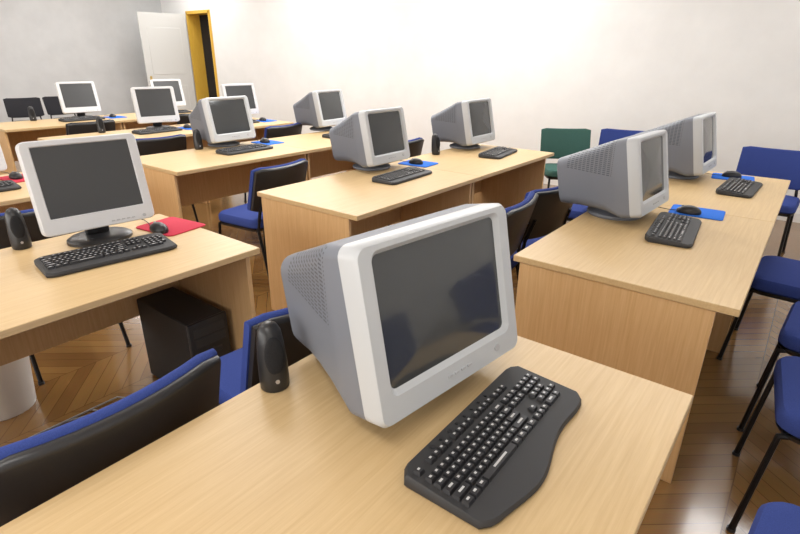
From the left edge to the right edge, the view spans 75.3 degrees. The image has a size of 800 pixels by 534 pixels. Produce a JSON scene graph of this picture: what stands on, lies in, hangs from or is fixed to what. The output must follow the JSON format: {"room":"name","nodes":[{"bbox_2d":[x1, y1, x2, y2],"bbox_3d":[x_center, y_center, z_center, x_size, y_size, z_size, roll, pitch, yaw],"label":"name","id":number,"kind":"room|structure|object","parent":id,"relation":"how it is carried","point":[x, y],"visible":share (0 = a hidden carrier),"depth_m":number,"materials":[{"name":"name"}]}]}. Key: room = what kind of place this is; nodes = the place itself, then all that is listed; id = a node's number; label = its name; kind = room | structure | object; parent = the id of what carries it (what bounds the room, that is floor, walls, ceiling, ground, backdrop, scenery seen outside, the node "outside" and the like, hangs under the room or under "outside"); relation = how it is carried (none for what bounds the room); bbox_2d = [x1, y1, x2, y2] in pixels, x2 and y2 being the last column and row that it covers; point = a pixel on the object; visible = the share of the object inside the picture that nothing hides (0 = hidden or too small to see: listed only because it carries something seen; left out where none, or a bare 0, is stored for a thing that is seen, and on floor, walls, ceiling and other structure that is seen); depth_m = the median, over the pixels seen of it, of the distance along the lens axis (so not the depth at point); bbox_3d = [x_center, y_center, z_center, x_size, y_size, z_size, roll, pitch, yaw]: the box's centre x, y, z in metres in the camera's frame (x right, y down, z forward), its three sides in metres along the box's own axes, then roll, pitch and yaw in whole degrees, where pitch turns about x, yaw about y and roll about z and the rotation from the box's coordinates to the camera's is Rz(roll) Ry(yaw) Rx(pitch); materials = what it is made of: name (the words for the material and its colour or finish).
{"room":"computer classroom","nodes":[
{"label":"computer classroom","id":0,"kind":"room"},
{"bbox_2d":[0,0,161,121],"bbox_3d":[-7.925,-3.195,7.528,0.260,3.100,9.500,17,27,35],"label":"wall","id":1,"kind":"structure","parent":0,"point":[44,43],"depth_m":9.54,"materials":[{"name":"paint"}]},
{"bbox_2d":[0,161,799,533],"bbox_3d":[-2.973,-0.263,4.522,12.350,0.001,9.500,17,27,35],"label":"floor","id":2,"kind":"structure","parent":0,"point":[709,483],"depth_m":2.42,"materials":[{"name":"brown wood"}]},
{"bbox_2d":[0,172,32,212],"bbox_3d":[-2.540,-0.033,2.959,0.780,0.750,1.220,17,27,35],"label":"computer desk","id":3,"kind":"object","parent":2,"relation":"on","point":[20,199],"visible":0.02,"depth_m":2.92,"materials":[{"name":"brown wood"}]},
{"bbox_2d":[0,145,6,170],"bbox_3d":[-2.577,-0.684,3.005,0.210,0.421,0.420,20,29,40],"label":"monitor","id":4,"kind":"object","parent":3,"relation":"on","point":[3,166],"visible":1,"depth_m":3.12,"materials":[{"name":"white plastic"}]},
{"bbox_2d":[0,180,21,191],"bbox_3d":[-2.402,-0.426,2.887,0.188,0.033,0.462,18,28,37],"label":"keyboard","id":5,"kind":"object","parent":3,"relation":"on","point":[6,185],"visible":1,"depth_m":2.98,"materials":[{"name":"grey plastic"}]},
{"bbox_2d":[0,174,24,182],"bbox_3d":[-2.377,-0.561,3.262,0.245,0.005,0.200,15,26,31],"label":"mouse pad","id":6,"kind":"object","parent":3,"relation":"on","point":[3,178],"visible":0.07,"depth_m":3.20,"materials":[{"name":"red rubber"}]},
{"bbox_2d":[4,171,22,178],"bbox_3d":[-2.484,-0.597,3.287,0.328,0.040,0.066,15,26,31],"label":"computer mouse","id":7,"kind":"object","parent":6,"relation":"on","point":[13,175],"visible":1,"depth_m":3.21,"materials":[{"name":"black plastic"}]},
{"bbox_2d":[0,356,35,420],"bbox_3d":[-1.775,0.482,2.281,0.292,0.315,0.292,17,27,35],"label":"waste bin","id":8,"kind":"object","parent":2,"relation":"on","point":[17,388],"visible":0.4,"depth_m":2.25,"materials":[{"name":"white plastic"}]},
{"bbox_2d":[3,97,43,121],"bbox_3d":[-5.854,-2.230,8.219,0.485,0.837,0.542,-18,29,-39],"label":"chair","id":9,"kind":"object","parent":2,"relation":"on","point":[15,107],"visible":0.51,"depth_m":8.22,"materials":[{"name":"black fabric"}]},
{"bbox_2d":[42,96,75,118],"bbox_3d":[-5.526,-2.415,8.684,0.542,0.837,0.485,14,26,30],"label":"chair","id":10,"kind":"object","parent":2,"relation":"on","point":[52,104],"visible":0.34,"depth_m":8.57,"materials":[{"name":"black fabric"}]},
{"bbox_2d":[0,117,123,174],"bbox_3d":[-3.987,-1.326,6.130,0.780,0.750,1.220,17,27,35],"label":"computer desk","id":11,"kind":"object","parent":2,"relation":"on","point":[14,133],"visible":0.35,"depth_m":5.91,"materials":[{"name":"brown wood"}]},
{"bbox_2d":[28,106,36,120],"bbox_3d":[-4.298,-1.792,6.058,0.070,0.161,0.076,-18,29,-39],"label":"speaker","id":12,"kind":"object","parent":11,"relation":"on","point":[32,116],"visible":1,"depth_m":6.04},
{"bbox_2d":[55,81,100,116],"bbox_3d":[-3.920,-2.038,6.330,0.210,0.421,0.420,20,29,40],"label":"monitor","id":13,"kind":"object","parent":11,"relation":"on","point":[80,98],"visible":0.88,"depth_m":6.29,"materials":[{"name":"white plastic"}]},
{"bbox_2d":[58,116,104,121],"bbox_3d":[-3.785,-1.768,6.181,0.188,0.033,0.462,15,26,32],"label":"keyboard","id":14,"kind":"object","parent":11,"relation":"on","point":[83,118],"visible":0.97,"depth_m":6.11,"materials":[{"name":"grey plastic"}]},
{"bbox_2d":[0,209,131,385],"bbox_3d":[-1.810,0.056,2.648,0.542,0.837,0.485,15,26,32],"label":"chair","id":15,"kind":"object","parent":2,"relation":"on","point":[29,216],"visible":0.09,"depth_m":2.33,"materials":[{"name":"blue fabric"}]},
{"bbox_2d":[28,396,124,437],"bbox_3d":[-1.224,0.776,1.970,0.707,0.010,0.760,17,27,35],"label":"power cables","id":16,"kind":"object","parent":2,"relation":"on","point":[92,409],"visible":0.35,"depth_m":2.26,"materials":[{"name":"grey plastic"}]},
{"bbox_2d":[66,119,115,134],"bbox_3d":[-3.392,-1.180,5.674,0.542,0.837,0.485,15,26,32],"label":"chair","id":17,"kind":"object","parent":2,"relation":"on","point":[78,127],"visible":0.21,"depth_m":5.35,"materials":[{"name":"black fabric"}]},
{"bbox_2d":[0,348,220,526],"bbox_3d":[-0.748,0.601,1.321,0.542,0.837,0.485,16,27,34],"label":"chair","id":18,"kind":"object","parent":2,"relation":"on","point":[34,470],"visible":0.52,"depth_m":1.01,"materials":[{"name":"blue fabric"}]},
{"bbox_2d":[37,128,206,202],"bbox_3d":[-2.704,-0.939,5.203,0.780,0.750,1.220,17,27,35],"label":"computer desk","id":19,"kind":"object","parent":2,"relation":"on","point":[189,135],"visible":0.14,"depth_m":5.15,"materials":[{"name":"brown wood"}]},
{"bbox_2d":[96,116,105,132],"bbox_3d":[-2.984,-1.420,5.168,0.070,0.161,0.076,-18,29,-39],"label":"speaker","id":20,"kind":"object","parent":19,"relation":"on","point":[100,124],"visible":1,"depth_m":5.15},
{"bbox_2d":[130,86,179,128],"bbox_3d":[-2.578,-1.679,5.472,0.420,0.421,0.210,-17,28,-37],"label":"monitor","id":21,"kind":"object","parent":19,"relation":"on","point":[155,105],"visible":0.96,"depth_m":5.43,"materials":[{"name":"white plastic"}]},
{"bbox_2d":[132,126,182,134],"bbox_3d":[-2.470,-1.396,5.290,0.188,0.033,0.462,15,26,32],"label":"keyboard","id":22,"kind":"object","parent":19,"relation":"on","point":[170,128],"visible":1,"depth_m":5.24,"materials":[{"name":"grey plastic"}]},
{"bbox_2d":[0,214,259,365],"bbox_3d":[-1.259,0.352,2.034,0.780,0.750,1.220,17,27,35],"label":"computer desk","id":23,"kind":"object","parent":2,"relation":"on","point":[38,313],"visible":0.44,"depth_m":2.05,"materials":[{"name":"beige wood"}]},
{"bbox_2d":[4,208,31,249],"bbox_3d":[-1.523,-0.154,2.064,0.070,0.161,0.076,-18,29,-39],"label":"speaker","id":24,"kind":"object","parent":23,"relation":"on","point":[17,230],"visible":1,"depth_m":2.05},
{"bbox_2d":[15,133,153,247],"bbox_3d":[-1.269,-0.317,2.125,0.210,0.421,0.420,20,29,40],"label":"monitor","id":25,"kind":"object","parent":23,"relation":"on","point":[89,185],"visible":0.98,"depth_m":2.08,"materials":[{"name":"white plastic"}]},
{"bbox_2d":[34,233,176,277],"bbox_3d":[-1.122,-0.056,2.001,0.462,0.033,0.188,-20,30,-41],"label":"keyboard","id":26,"kind":"object","parent":23,"relation":"on","point":[95,256],"visible":1,"depth_m":1.96,"materials":[{"name":"grey plastic"}]},
{"bbox_2d":[136,217,204,236],"bbox_3d":[-1.043,-0.186,2.365,0.245,0.005,0.200,13,25,27],"label":"mouse pad","id":27,"kind":"object","parent":23,"relation":"on","point":[176,226],"visible":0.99,"depth_m":2.36,"materials":[{"name":"red rubber"}]},
{"bbox_2d":[141,219,168,233],"bbox_3d":[-1.143,-0.204,2.345,0.328,0.040,0.066,18,28,36],"label":"computer mouse","id":28,"kind":"object","parent":27,"relation":"on","point":[156,227],"depth_m":2.26,"materials":[{"name":"black plastic"}]},
{"bbox_2d":[97,109,192,129],"bbox_3d":[-3.236,-1.679,7.024,0.780,0.750,1.220,17,27,35],"label":"computer desk","id":29,"kind":"object","parent":2,"relation":"on","point":[130,122],"visible":0.09,"depth_m":6.89,"materials":[{"name":"brown wood"}]},
{"bbox_2d":[105,116,125,118],"bbox_3d":[-3.567,-1.878,6.500,0.245,0.005,0.200,17,27,35],"label":"mouse pad","id":30,"kind":"object","parent":29,"relation":"on","point":[106,116],"visible":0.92,"depth_m":6.44,"materials":[{"name":"blue rubber"}]},
{"bbox_2d":[149,79,185,106],"bbox_3d":[-3.212,-2.371,7.173,0.210,0.421,0.420,20,29,40],"label":"monitor","id":31,"kind":"object","parent":29,"relation":"on","point":[175,83],"visible":0.56,"depth_m":7.20,"materials":[{"name":"white plastic"}]},
{"bbox_2d":[178,110,191,112],"bbox_3d":[-3.076,-2.100,7.023,0.188,0.033,0.462,18,28,36],"label":"keyboard","id":32,"kind":"object","parent":29,"relation":"on","point":[179,111],"visible":0.24,"depth_m":7.09,"materials":[{"name":"grey plastic"}]},
{"bbox_2d":[136,134,198,221],"bbox_3d":[-2.218,-0.779,4.707,0.542,0.837,0.485,18,28,37],"label":"chair","id":33,"kind":"object","parent":2,"relation":"on","point":[146,146],"visible":0.29,"depth_m":4.43,"materials":[{"name":"black plastic"}]},
{"bbox_2d":[177,114,189,124],"bbox_3d":[-2.623,-1.541,6.589,0.542,0.837,0.485,19,28,38],"label":"chair","id":34,"kind":"object","parent":2,"relation":"on","point":[184,118],"visible":0.05,"depth_m":6.19,"materials":[{"name":"black fabric"}]},
{"bbox_2d":[137,287,230,378],"bbox_3d":[-1.006,0.367,2.449,0.446,0.418,0.189,17,27,35],"label":"computer tower","id":35,"kind":"object","parent":2,"relation":"on","point":[177,326],"depth_m":2.34,"materials":[{"name":"black plastic"}]},
{"bbox_2d":[140,141,311,218],"bbox_3d":[-1.428,-0.555,4.282,0.780,0.750,1.220,17,27,35],"label":"computer desk","id":36,"kind":"object","parent":2,"relation":"on","point":[175,180],"visible":0.37,"depth_m":4.13,"materials":[{"name":"brown wood"}]},
{"bbox_2d":[193,129,202,149],"bbox_3d":[-1.680,-1.061,4.309,0.070,0.161,0.076,-18,29,-39],"label":"speaker","id":37,"kind":"object","parent":36,"relation":"on","point":[198,145],"visible":1,"depth_m":4.29},
{"bbox_2d":[189,96,255,146],"bbox_3d":[-1.585,-1.275,4.511,0.479,0.408,0.430,16,27,34],"label":"monitor","id":38,"kind":"object","parent":36,"relation":"on","point":[220,121],"visible":0.94,"depth_m":4.37,"materials":[{"name":"grey plastic"}]},
{"bbox_2d":[215,143,272,155],"bbox_3d":[-1.274,-0.974,4.274,0.188,0.033,0.462,16,26,33],"label":"keyboard","id":39,"kind":"object","parent":36,"relation":"on","point":[235,150],"visible":1,"depth_m":4.22,"materials":[{"name":"grey plastic"}]},
{"bbox_2d":[169,118,293,202],"bbox_3d":[-1.952,-1.292,6.097,0.780,0.750,1.220,17,27,35],"label":"computer desk","id":40,"kind":"object","parent":2,"relation":"on","point":[259,127],"visible":0.18,"depth_m":6.13,"materials":[{"name":"brown wood"}]},
{"bbox_2d":[220,83,258,114],"bbox_3d":[-1.928,-1.984,6.245,0.210,0.421,0.420,20,29,40],"label":"monitor","id":41,"kind":"object","parent":40,"relation":"on","point":[243,89],"visible":0.45,"depth_m":6.23,"materials":[{"name":"white plastic"}]},
{"bbox_3d":[-2.265,-1.501,5.595,0.245,0.005,0.200,17,27,35],"label":"mouse pad","id":42,"kind":"object","parent":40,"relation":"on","visible":0},
{"bbox_2d":[176,124,190,127],"bbox_3d":[-2.366,-1.539,5.624,0.328,0.040,0.066,17,27,35],"label":"computer mouse","id":43,"kind":"object","parent":42,"relation":"on","point":[185,125],"visible":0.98,"depth_m":5.54,"materials":[{"name":"black plastic"}]},
{"bbox_2d":[218,158,307,278],"bbox_3d":[-0.948,-0.331,3.628,0.542,0.837,0.485,14,25,29],"label":"chair","id":44,"kind":"object","parent":2,"relation":"on","point":[249,216],"visible":0.52,"depth_m":3.39,"materials":[{"name":"blue fabric"}]},
{"bbox_2d":[219,307,311,404],"bbox_3d":[-0.389,0.408,1.809,0.542,0.837,0.485,19,28,38],"label":"chair","id":45,"kind":"object","parent":2,"relation":"on","point":[239,373],"visible":0.09,"depth_m":1.46,"materials":[{"name":"blue fabric"}]},
{"bbox_2d":[244,123,301,201],"bbox_3d":[-1.353,-1.112,5.556,0.542,0.837,0.485,15,26,31],"label":"chair","id":46,"kind":"object","parent":2,"relation":"on","point":[296,128],"visible":0.3,"depth_m":5.25,"materials":[{"name":"blue fabric"}]},
{"bbox_2d":[255,131,356,179],"bbox_3d":[-0.676,-0.908,5.175,0.780,0.750,1.220,17,27,35],"label":"computer desk","id":47,"kind":"object","parent":2,"relation":"on","point":[321,161],"visible":0.18,"depth_m":5.25,"materials":[{"name":"brown wood"}]},
{"bbox_2d":[251,140,283,144],"bbox_3d":[-1.198,-1.128,4.695,0.245,0.005,0.200,17,27,35],"label":"mouse pad","id":48,"kind":"object","parent":47,"relation":"on","point":[272,142],"visible":0.7,"depth_m":4.67,"materials":[{"name":"blue rubber"}]},
{"bbox_2d":[251,138,269,142],"bbox_3d":[-1.300,-1.165,4.725,0.328,0.040,0.066,17,27,35],"label":"computer mouse","id":49,"kind":"object","parent":48,"relation":"on","point":[263,140],"visible":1,"depth_m":4.64,"materials":[{"name":"black plastic"}]},
{"bbox_2d":[293,89,346,130],"bbox_3d":[-0.879,-1.682,5.538,0.479,0.408,0.430,14,25,29],"label":"monitor","id":50,"kind":"object","parent":47,"relation":"on","point":[322,110],"visible":0.92,"depth_m":5.40,"materials":[{"name":"grey plastic"}]},
{"bbox_2d":[322,133,329,138],"bbox_3d":[-0.547,-1.316,5.138,0.188,0.033,0.462,18,28,36],"label":"keyboard","id":51,"kind":"object","parent":47,"relation":"on","point":[327,134],"visible":0.11,"depth_m":5.00,"materials":[{"name":"grey plastic"}]},
{"bbox_2d":[0,336,693,533],"bbox_3d":[-0.020,0.725,1.140,0.830,0.750,1.220,17,27,35],"label":"computer desk","id":52,"kind":"object","parent":2,"relation":"on","point":[295,459],"visible":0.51,"depth_m":0.98,"materials":[{"name":"brown wood"}]},
{"bbox_2d":[256,321,289,392],"bbox_3d":[-0.297,0.205,1.204,0.070,0.161,0.076,-10,24,-25],"label":"speaker","id":53,"kind":"object","parent":52,"relation":"on","point":[273,370],"visible":1,"depth_m":1.18},
{"bbox_2d":[281,203,516,427],"bbox_3d":[-0.036,0.056,1.244,0.468,0.413,0.480,-20,30,-41],"label":"monitor","id":54,"kind":"object","parent":52,"relation":"on","point":[398,315],"visible":1,"depth_m":1.06,"materials":[{"name":"grey plastic"}]},
{"bbox_2d":[404,366,580,528],"bbox_3d":[0.220,0.338,1.056,0.214,0.033,0.462,16,27,34],"label":"keyboard","id":55,"kind":"object","parent":52,"relation":"on","point":[492,457],"visible":1,"depth_m":1.00,"materials":[{"name":"grey plastic"}]},
{"bbox_2d":[257,162,480,310],"bbox_3d":[-0.147,-0.170,3.357,0.780,0.750,1.220,17,27,35],"label":"computer desk","id":56,"kind":"object","parent":2,"relation":"on","point":[301,216],"visible":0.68,"depth_m":3.02,"materials":[{"name":"brown wood"}]},
{"bbox_2d":[329,107,409,170],"bbox_3d":[-0.240,-0.910,3.640,0.479,0.408,0.430,16,27,33],"label":"monitor","id":57,"kind":"object","parent":56,"relation":"on","point":[373,139],"visible":1,"depth_m":3.50,"materials":[{"name":"grey plastic"}]},
{"bbox_2d":[372,166,431,184],"bbox_3d":[0.020,-0.601,3.379,0.188,0.033,0.462,15,26,32],"label":"keyboard","id":58,"kind":"object","parent":56,"relation":"on","point":[399,176],"visible":1,"depth_m":3.32,"materials":[{"name":"grey plastic"}]},
{"bbox_2d":[388,137,423,225],"bbox_3d":[-0.117,-0.740,4.662,0.542,0.837,0.485,19,28,38],"label":"chair","id":59,"kind":"object","parent":2,"relation":"on","point":[415,145],"visible":0.16,"depth_m":4.46,"materials":[{"name":"blue fabric"}]},
{"bbox_2d":[393,144,553,207],"bbox_3d":[0.605,-0.523,4.251,0.780,0.750,1.220,17,27,35],"label":"computer desk","id":60,"kind":"object","parent":2,"relation":"on","point":[506,181],"visible":0.31,"depth_m":4.40,"materials":[{"name":"brown wood"}]},
{"bbox_2d":[398,160,437,167],"bbox_3d":[0.135,-0.764,3.827,0.245,0.005,0.200,14,26,30],"label":"mouse pad","id":61,"kind":"object","parent":60,"relation":"on","point":[425,164],"visible":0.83,"depth_m":3.78,"materials":[{"name":"blue rubber"}]},
{"bbox_2d":[400,158,422,164],"bbox_3d":[0.028,-0.799,3.849,0.328,0.040,0.066,14,26,30],"label":"computer mouse","id":62,"kind":"object","parent":61,"relation":"on","point":[417,161],"visible":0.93,"depth_m":3.77,"materials":[{"name":"black plastic"}]},
{"bbox_2d":[431,134,439,154],"bbox_3d":[0.289,-0.990,4.182,0.070,0.161,0.076,-18,29,-39],"label":"speaker","id":63,"kind":"object","parent":60,"relation":"on","point":[435,145],"visible":1,"depth_m":4.16},
{"bbox_2d":[431,98,494,148],"bbox_3d":[0.530,-1.258,4.521,0.479,0.408,0.430,16,27,34],"label":"monitor","id":64,"kind":"object","parent":60,"relation":"on","point":[466,124],"visible":0.99,"depth_m":4.38,"materials":[{"name":"grey plastic"}]},
{"bbox_2d":[478,146,517,158],"bbox_3d":[0.805,-0.937,4.232,0.188,0.033,0.462,13,25,27],"label":"keyboard","id":65,"kind":"object","parent":60,"relation":"on","point":[498,152],"visible":1,"depth_m":4.16,"materials":[{"name":"grey plastic"}]},
{"bbox_2d":[505,191,538,278],"bbox_3d":[0.414,0.012,2.809,0.542,0.837,0.485,13,25,27],"label":"chair","id":66,"kind":"object","parent":2,"relation":"on","point":[518,216],"visible":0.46,"depth_m":2.54,"materials":[{"name":"black plastic"}]},
{"bbox_2d":[516,186,572,266],"bbox_3d":[0.721,-0.126,3.160,0.485,0.837,0.542,-18,29,-39],"label":"chair","id":67,"kind":"object","parent":2,"relation":"on","point":[549,214],"visible":0.3,"depth_m":2.87,"materials":[{"name":"black plastic"}]},
{"bbox_2d":[540,128,590,187],"bbox_3d":[1.649,-0.926,5.166,0.485,0.837,0.542,2,22,3],"label":"chair","id":68,"kind":"object","parent":2,"relation":"on","point":[561,142],"visible":0.49,"depth_m":5.21,"materials":[{"name":"green fabric"}]},
{"bbox_2d":[567,204,587,220],"bbox_3d":[1.283,-0.414,3.888,0.542,0.837,0.485,14,26,30],"label":"chair","id":69,"kind":"object","parent":2,"relation":"on","point":[577,210],"visible":0.02,"depth_m":3.66,"materials":[{"name":"blue fabric"}]},
{"bbox_2d":[598,128,642,144],"bbox_3d":[2.151,-0.904,5.123,0.485,0.837,0.542,12,25,26],"label":"chair","id":70,"kind":"object","parent":2,"relation":"on","point":[606,135],"visible":0.23,"depth_m":5.20,"materials":[{"name":"blue fabric"}]},
{"bbox_2d":[513,205,773,482],"bbox_3d":[1.132,0.215,2.433,0.780,0.750,1.220,17,27,35],"label":"computer desk","id":71,"kind":"object","parent":2,"relation":"on","point":[593,288],"visible":0.66,"depth_m":1.96,"materials":[{"name":"brown wood"}]},
{"bbox_2d":[557,130,668,220],"bbox_3d":[1.053,-0.474,2.589,0.479,0.408,0.430,19,28,38],"label":"monitor","id":72,"kind":"object","parent":71,"relation":"on","point":[626,178],"visible":1,"depth_m":2.44,"materials":[{"name":"grey plastic"}]},
{"bbox_2d":[645,212,701,247],"bbox_3d":[1.251,-0.178,2.362,0.188,0.033,0.462,14,26,30],"label":"keyboard","id":73,"kind":"object","parent":71,"relation":"on","point":[671,229],"visible":1,"depth_m":2.30,"materials":[{"name":"grey plastic"}]},
{"bbox_2d":[668,204,725,220],"bbox_3d":[1.525,-0.282,2.664,0.245,0.005,0.200,15,26,31],"label":"mouse pad","id":74,"kind":"object","parent":71,"relation":"on","point":[712,214],"visible":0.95,"depth_m":2.63,"materials":[{"name":"blue rubber"}]},
{"bbox_2d":[659,205,700,214],"bbox_3d":[1.377,-0.316,2.684,0.328,0.040,0.066,15,26,31],"label":"computer mouse","id":75,"kind":"object","parent":74,"relation":"on","point":[685,209],"visible":0.93,"depth_m":2.61,"materials":[{"name":"black plastic"}]},
{"bbox_2d":[662,171,790,333],"bbox_3d":[1.884,-0.138,3.327,0.780,0.750,1.220,17,27,35],"label":"computer desk","id":76,"kind":"object","parent":2,"relation":"on","point":[765,205],"visible":0.13,"depth_m":2.96,"materials":[{"name":"brown wood"}]},
{"bbox_2d":[637,112,716,179],"bbox_3d":[1.840,-0.823,3.474,0.479,0.408,0.430,18,28,36],"label":"monitor","id":77,"kind":"object","parent":76,"relation":"on","point":[692,141],"visible":0.83,"depth_m":3.28,"materials":[{"name":"grey plastic"}]},
{"bbox_2d":[711,173,754,180],"bbox_3d":[2.221,-0.597,3.462,0.245,0.005,0.200,14,25,29],"label":"mouse pad","id":78,"kind":"object","parent":76,"relation":"on","point":[719,176],"visible":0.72,"depth_m":3.45,"materials":[{"name":"blue rubber"}]},
{"bbox_2d":[706,171,741,177],"bbox_3d":[2.124,-0.643,3.511,0.328,0.040,0.066,14,25,29],"label":"computer mouse","id":79,"kind":"object","parent":78,"relation":"on","point":[735,174],"visible":0.92,"depth_m":3.44,"materials":[{"name":"black plastic"}]},
{"bbox_2d":[716,177,762,197],"bbox_3d":[2.064,-0.487,3.147,0.188,0.033,0.462,18,28,36],"label":"keyboard","id":80,"kind":"object","parent":76,"relation":"on","point":[736,187],"visible":1,"depth_m":3.08,"materials":[{"name":"grey plastic"}]},
{"bbox_2d":[716,255,799,359],"bbox_3d":[2.042,0.109,2.608,0.542,0.837,0.485,18,28,37],"label":"chair","id":81,"kind":"object","parent":2,"relation":"on","point":[776,277],"visible":0.88,"depth_m":2.57,"materials":[{"name":"blue fabric"}]},
{"bbox_2d":[726,356,799,533],"bbox_3d":[1.458,0.493,1.643,0.542,0.837,0.485,14,26,30],"label":"chair","id":82,"kind":"object","parent":2,"relation":"on","point":[785,378],"visible":1,"depth_m":1.69,"materials":[{"name":"blue fabric"}]},
{"bbox_2d":[736,146,799,256],"bbox_3d":[2.864,-0.490,4.115,0.485,0.837,0.542,18,28,36],"label":"chair","id":83,"kind":"object","parent":2,"relation":"on","point":[783,164],"visible":0.5,"depth_m":4.12,"materials":[{"name":"blue fabric"}]},
{"bbox_2d":[737,301,799,431],"bbox_3d":[1.807,0.323,2.072,0.542,0.837,0.485,19,28,38],"label":"chair","id":84,"kind":"object","parent":2,"relation":"on","point":[789,335],"visible":0.99,"depth_m":2.10,"materials":[{"name":"blue fabric"}]},
{"bbox_2d":[748,502,799,533],"bbox_3d":[0.919,0.740,1.016,0.542,0.837,0.485,20,29,40],"label":"chair","id":85,"kind":"object","parent":2,"relation":"on","point":[771,517],"visible":1,"depth_m":1.20,"materials":[{"name":"blue fabric"}]},
{"bbox_2d":[160,0,799,212],"bbox_3d":[0.047,-3.113,7.518,12.870,3.100,0.260,17,27,35],"label":"wall","id":86,"kind":"structure","parent":0,"point":[593,65],"depth_m":6.31,"materials":[{"name":"paint"}]},
{"bbox_2d":[136,9,219,109],"bbox_3d":[-4.190,-3.882,10.420,1.516,2.280,0.726,-1,22,-3],"label":"door","id":87,"kind":"structure","parent":86,"relation":"in","point":[164,39],"depth_m":10.24,"materials":[{"name":"white wood"}]},
{"bbox_2d":[543,176,799,222],"bbox_3d":[-0.051,-1.677,7.980,12.350,0.090,0.015,17,27,35],"label":"baseboard","id":88,"kind":"structure","parent":86,"relation":"attached to","point":[796,218],"depth_m":5.19,"materials":[{"name":"paint"}]}
]}

